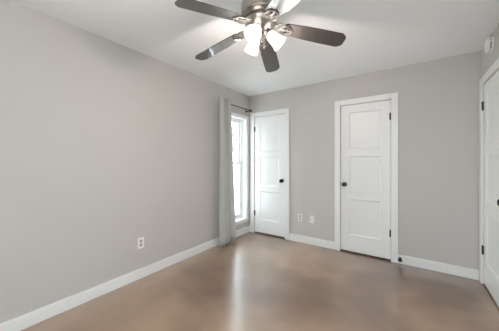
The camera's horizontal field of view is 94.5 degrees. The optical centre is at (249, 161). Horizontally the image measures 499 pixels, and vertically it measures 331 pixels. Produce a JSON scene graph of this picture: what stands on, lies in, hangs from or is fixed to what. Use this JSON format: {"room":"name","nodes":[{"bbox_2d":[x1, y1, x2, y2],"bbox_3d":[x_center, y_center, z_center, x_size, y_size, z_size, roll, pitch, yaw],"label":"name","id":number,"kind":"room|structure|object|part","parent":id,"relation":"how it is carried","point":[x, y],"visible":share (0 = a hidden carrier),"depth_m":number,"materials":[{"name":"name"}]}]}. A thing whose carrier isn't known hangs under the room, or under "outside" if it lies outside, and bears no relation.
{"room":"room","nodes":[
{"label":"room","id":0,"kind":"room"},
{"bbox_2d":[0,0,248,323],"bbox_3d":[-1.373,0.044,2.346,0.140,2.440,4.568,0,0,35],"label":"wall","id":1,"kind":"structure","parent":0,"point":[106,145],"depth_m":2.10,"materials":[{"name":"grey paint"}]},
{"bbox_2d":[0,225,249,330],"bbox_3d":[-1.309,1.210,2.302,0.015,0.108,4.568,0,0,35],"label":"baseboard","id":2,"kind":"structure","parent":1,"relation":"attached to","point":[29,319],"depth_m":2.14,"materials":[{"name":"white paint"}]},
{"bbox_2d":[138,237,143,248],"bbox_3d":[-1.175,0.883,2.499,0.009,0.117,0.072,0,0,35],"label":"wall outlet","id":3,"kind":"object","parent":1,"relation":"attached to","point":[140,240],"visible":1,"depth_m":2.50,"materials":[{"name":"white plastic"}]},
{"bbox_2d":[231,112,248,224],"bbox_3d":[-0.264,0.134,3.905,0.168,1.870,0.683,0,0,35],"label":"window","id":4,"kind":"structure","parent":1,"relation":"in","point":[243,121],"depth_m":4.12,"materials":[{"name":"white plastic"}]},
{"bbox_3d":[-0.319,-0.332,3.944,0.018,0.761,0.487,0,0,35],"label":"sash","id":5,"kind":"part","parent":4,"relation":"part of","materials":[{"name":"white plastic"}]},
{"bbox_3d":[-0.308,0.129,3.936,0.050,1.746,0.551,0,0,35],"label":"frame","id":6,"kind":"part","parent":4,"relation":"part of","materials":[{"name":"white plastic"}]},
{"bbox_3d":[-0.303,0.489,3.933,0.018,0.961,0.487,0,0,35],"label":"sash","id":7,"kind":"part","parent":4,"relation":"part of","materials":[{"name":"white plastic"}]},
{"bbox_3d":[-0.239,1.034,3.887,0.108,0.069,0.683,0,0,35],"label":"sill","id":8,"kind":"part","parent":4,"relation":"part of","materials":[{"name":"white paint"}]},
{"bbox_2d":[10,0,498,95],"bbox_3d":[-0.083,-1.226,1.443,3.290,0.100,4.848,0,0,35],"label":"ceiling","id":9,"kind":"structure","parent":0,"point":[380,35],"depth_m":2.12,"materials":[{"name":"white paint"}]},
{"bbox_2d":[174,0,345,71],"bbox_3d":[0.036,-0.983,1.683,1.181,0.387,1.235,0,0,35],"label":"ceiling fan","id":10,"kind":"object","parent":9,"relation":"hanging from","point":[259,17],"visible":1,"depth_m":1.62,"materials":[{"name":"brown wood"}]},
{"bbox_3d":[-0.228,-0.919,1.407,0.444,0.095,0.133,0,0,-39],"label":"blade","id":11,"kind":"part","parent":10,"relation":"part of","materials":[{"name":"brown wood"}]},
{"bbox_3d":[-0.257,-0.919,1.867,0.446,0.095,0.138,0,0,35],"label":"blade","id":12,"kind":"part","parent":10,"relation":"part of","materials":[{"name":"brown wood"}]},
{"bbox_3d":[0.028,-0.870,1.765,0.131,0.134,0.116,0,0,35],"label":"lamp shade","id":13,"kind":"part","parent":10,"relation":"part of","materials":[{"name":"white glass"}]},
{"bbox_3d":[0.037,-0.870,1.549,0.109,0.134,0.134,0,0,35],"label":"lamp shade","id":14,"kind":"part","parent":10,"relation":"part of","materials":[{"name":"white glass"}]},
{"bbox_3d":[0.041,-0.887,1.567,0.053,0.072,0.072,0,0,35],"label":"bulb","id":15,"kind":"part","parent":10,"relation":"part of","materials":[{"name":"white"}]},
{"bbox_3d":[0.177,-0.919,2.038,0.133,0.095,0.444,0,0,15],"label":"blade","id":16,"kind":"part","parent":10,"relation":"part of","materials":[{"name":"brown wood"}]},
{"bbox_3d":[0.194,-0.870,1.651,0.133,0.133,0.107,0,0,-18],"label":"lamp shade","id":17,"kind":"part","parent":10,"relation":"part of","materials":[{"name":"white glass"}]},
{"bbox_3d":[0.220,-0.919,1.290,0.132,0.095,0.445,0,0,-21],"label":"blade","id":18,"kind":"part","parent":10,"relation":"part of","materials":[{"name":"brown wood"}]},
{"bbox_3d":[0.470,-0.919,1.679,0.445,0.095,0.132,0,0,-3],"label":"blade","id":19,"kind":"part","parent":10,"relation":"part of","materials":[{"name":"brown wood"}]},
{"bbox_2d":[21,232,498,330],"bbox_3d":[-0.054,1.314,1.484,3.290,0.100,4.948,0,0,35],"label":"floor","id":20,"kind":"structure","parent":0,"point":[258,281],"depth_m":2.18,"materials":[{"name":"concrete"}]},
{"bbox_2d":[249,51,480,269],"bbox_3d":[1.268,0.044,3.371,3.290,2.440,0.140,0,0,35],"label":"wall","id":21,"kind":"structure","parent":0,"point":[438,99],"depth_m":2.76,"materials":[{"name":"grey paint"}]},
{"bbox_2d":[254,114,284,236],"bbox_3d":[0.321,0.230,3.933,0.617,2.023,0.100,0,0,35],"label":"door","id":22,"kind":"structure","parent":21,"relation":"in","point":[269,212],"depth_m":3.94,"materials":[{"name":"white paint"}]},
{"bbox_2d":[250,108,288,239],"bbox_3d":[0.330,0.202,3.931,0.755,2.123,0.018,0,0,35],"label":"door frame","id":23,"kind":"structure","parent":21,"relation":"attached to","point":[286,110],"depth_m":3.85,"materials":[{"name":"white paint"}]},
{"bbox_2d":[310,215,313,222],"bbox_3d":[0.947,0.879,3.502,0.072,0.117,0.014,0,0,35],"label":"cable plate","id":24,"kind":"object","parent":21,"relation":"attached to","point":[311,216],"visible":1,"depth_m":3.50,"materials":[{"name":"white plastic"}]},
{"bbox_2d":[341,100,390,258],"bbox_3d":[1.539,0.230,3.079,0.626,2.023,0.100,0,0,35],"label":"door","id":25,"kind":"structure","parent":21,"relation":"in","point":[365,127],"depth_m":3.09,"materials":[{"name":"white paint"}]},
{"bbox_2d":[335,92,397,262],"bbox_3d":[1.535,0.202,3.087,0.764,2.123,0.018,0,0,35],"label":"door frame","id":26,"kind":"structure","parent":21,"relation":"attached to","point":[393,96],"depth_m":2.90,"materials":[{"name":"white paint"}]},
{"bbox_2d":[289,233,478,279],"bbox_3d":[1.222,1.210,3.308,2.976,0.108,0.015,0,0,35],"label":"baseboard","id":27,"kind":"structure","parent":21,"relation":"attached to","point":[465,272],"depth_m":2.72,"materials":[{"name":"white paint"}]},
{"bbox_2d":[481,23,498,283],"bbox_3d":[1.207,0.044,0.539,0.140,2.440,4.568,0,0,35],"label":"wall","id":28,"kind":"structure","parent":0,"point":[487,59],"depth_m":2.28,"materials":[{"name":"grey paint"}]},
{"bbox_2d":[479,58,498,283],"bbox_3d":[2.167,0.202,2.047,0.018,2.123,0.970,0,0,35],"label":"door frame","id":29,"kind":"structure","parent":28,"relation":"attached to","point":[495,66],"depth_m":2.38,"materials":[{"name":"white paint"}]},
{"bbox_2d":[484,36,493,52],"bbox_3d":[2.213,-1.074,2.137,0.045,0.140,0.140,0,0,35],"label":"smoke detector","id":30,"kind":"object","parent":28,"relation":"attached to","point":[489,43],"visible":1,"depth_m":2.10,"materials":[{"name":"white plastic"}]},
{"bbox_2d":[482,70,498,306],"bbox_3d":[2.168,0.230,2.056,0.100,2.023,0.832,0,0,35],"label":"door","id":31,"kind":"structure","parent":28,"relation":"in","point":[490,105],"depth_m":2.15,"materials":[{"name":"white paint"}]},
{"label":"outside","id":32,"kind":"structure","parent":0,"visible":0},
{"bbox_2d":[233,166,238,214],"bbox_3d":[0.000,1.714,0.000,120.000,0.300,120.000,0,0,35],"label":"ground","id":33,"kind":"structure","parent":32,"point":[234,167],"depth_m":13.34,"materials":[{"name":"white"}]},
{"bbox_2d":[232,122,238,200],"bbox_3d":[-0.261,-0.642,9.006,2.637,4.420,3.165,0,0,-23],"label":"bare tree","id":34,"kind":"object","parent":33,"relation":"on","point":[234,125],"visible":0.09,"depth_m":9.03,"materials":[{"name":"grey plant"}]},
{"bbox_3d":[-0.189,-0.894,3.828,0.099,0.056,0.686,0,0,35],"label":"curtain rod","id":35,"kind":"object","parent":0,"visible":0},
{"bbox_2d":[219,96,235,246],"bbox_3d":[-0.342,0.157,3.498,0.150,2.177,0.426,0,0,35],"label":"curtain","id":36,"kind":"object","parent":35,"relation":"hanging from","point":[227,222],"visible":1,"depth_m":3.44,"materials":[{"name":"grey fabric"}]}
]}

